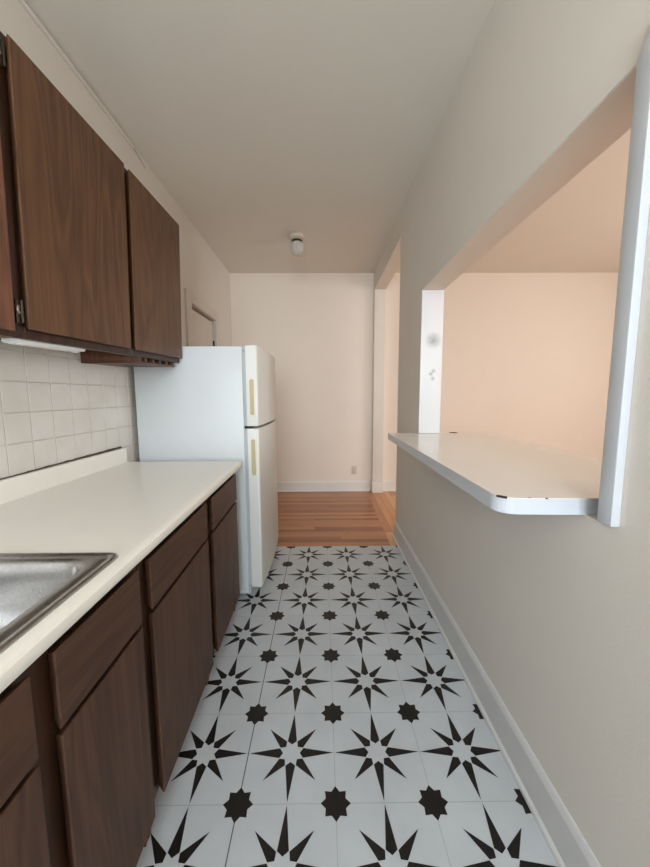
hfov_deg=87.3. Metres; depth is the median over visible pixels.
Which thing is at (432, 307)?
trim
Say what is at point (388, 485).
baseboard
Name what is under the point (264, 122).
ceiling
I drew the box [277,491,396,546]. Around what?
boards
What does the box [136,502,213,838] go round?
base cabinet
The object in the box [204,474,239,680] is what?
base cabinet
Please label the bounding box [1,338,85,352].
light
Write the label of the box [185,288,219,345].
door
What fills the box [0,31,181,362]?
upper cabinet
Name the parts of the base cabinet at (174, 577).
drawer, door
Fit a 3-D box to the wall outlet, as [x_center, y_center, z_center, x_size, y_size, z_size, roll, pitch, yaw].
[0.392,0.488,4.561,0.070,0.115,0.009,0,6,0]
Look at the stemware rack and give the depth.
1.62 m
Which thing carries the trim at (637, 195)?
attached to the wall at (554, 610)
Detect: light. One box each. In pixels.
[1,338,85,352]
[288,233,305,255]
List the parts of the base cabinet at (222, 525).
drawer, door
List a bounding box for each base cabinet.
[0,566,154,866]
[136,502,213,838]
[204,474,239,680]
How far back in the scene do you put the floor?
1.25 m
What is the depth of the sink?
0.78 m
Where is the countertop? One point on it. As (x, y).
(102, 501)
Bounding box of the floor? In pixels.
[136,546,557,866]
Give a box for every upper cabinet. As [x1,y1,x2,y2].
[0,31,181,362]
[0,136,14,336]
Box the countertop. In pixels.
[0,446,240,692]
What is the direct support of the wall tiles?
attached to the wall at (202, 272)
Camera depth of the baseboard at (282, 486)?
4.57 m
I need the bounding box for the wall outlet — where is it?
[352,466,356,473]
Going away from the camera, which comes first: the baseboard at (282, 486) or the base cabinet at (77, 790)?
the base cabinet at (77, 790)
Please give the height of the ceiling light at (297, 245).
0.178 m
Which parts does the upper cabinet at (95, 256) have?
panel, door, door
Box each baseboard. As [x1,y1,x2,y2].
[277,481,368,491]
[383,480,395,490]
[392,521,600,866]
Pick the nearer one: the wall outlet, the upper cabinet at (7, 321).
the upper cabinet at (7, 321)
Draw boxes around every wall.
[0,0,231,461]
[230,273,617,490]
[375,0,649,866]
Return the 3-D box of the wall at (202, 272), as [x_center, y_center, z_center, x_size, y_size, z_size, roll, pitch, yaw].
[-1.214,-0.239,1.061,0.100,2.810,6.780,0,6,0]
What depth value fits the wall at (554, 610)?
1.04 m
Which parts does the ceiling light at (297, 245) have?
lamp shade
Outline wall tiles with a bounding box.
[0,340,139,478]
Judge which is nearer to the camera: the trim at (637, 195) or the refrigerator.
the trim at (637, 195)
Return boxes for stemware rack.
[80,352,174,366]
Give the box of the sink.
[0,552,117,653]
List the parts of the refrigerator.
handle, handle, freezer door, fridge door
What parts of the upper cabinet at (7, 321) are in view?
frame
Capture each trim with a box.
[418,290,443,432]
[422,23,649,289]
[597,29,649,526]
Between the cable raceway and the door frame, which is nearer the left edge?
the cable raceway
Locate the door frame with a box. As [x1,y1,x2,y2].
[371,272,384,492]
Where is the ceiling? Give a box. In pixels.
[24,0,630,272]
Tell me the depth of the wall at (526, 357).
4.41 m
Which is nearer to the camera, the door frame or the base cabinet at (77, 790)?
the base cabinet at (77, 790)
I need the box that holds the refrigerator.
[134,345,277,593]
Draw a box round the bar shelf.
[388,432,601,514]
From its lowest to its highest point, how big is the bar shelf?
0.047 m
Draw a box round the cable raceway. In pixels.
[18,0,145,168]
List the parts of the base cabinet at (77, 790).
drawer, door, drawer, door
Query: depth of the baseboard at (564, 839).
1.18 m

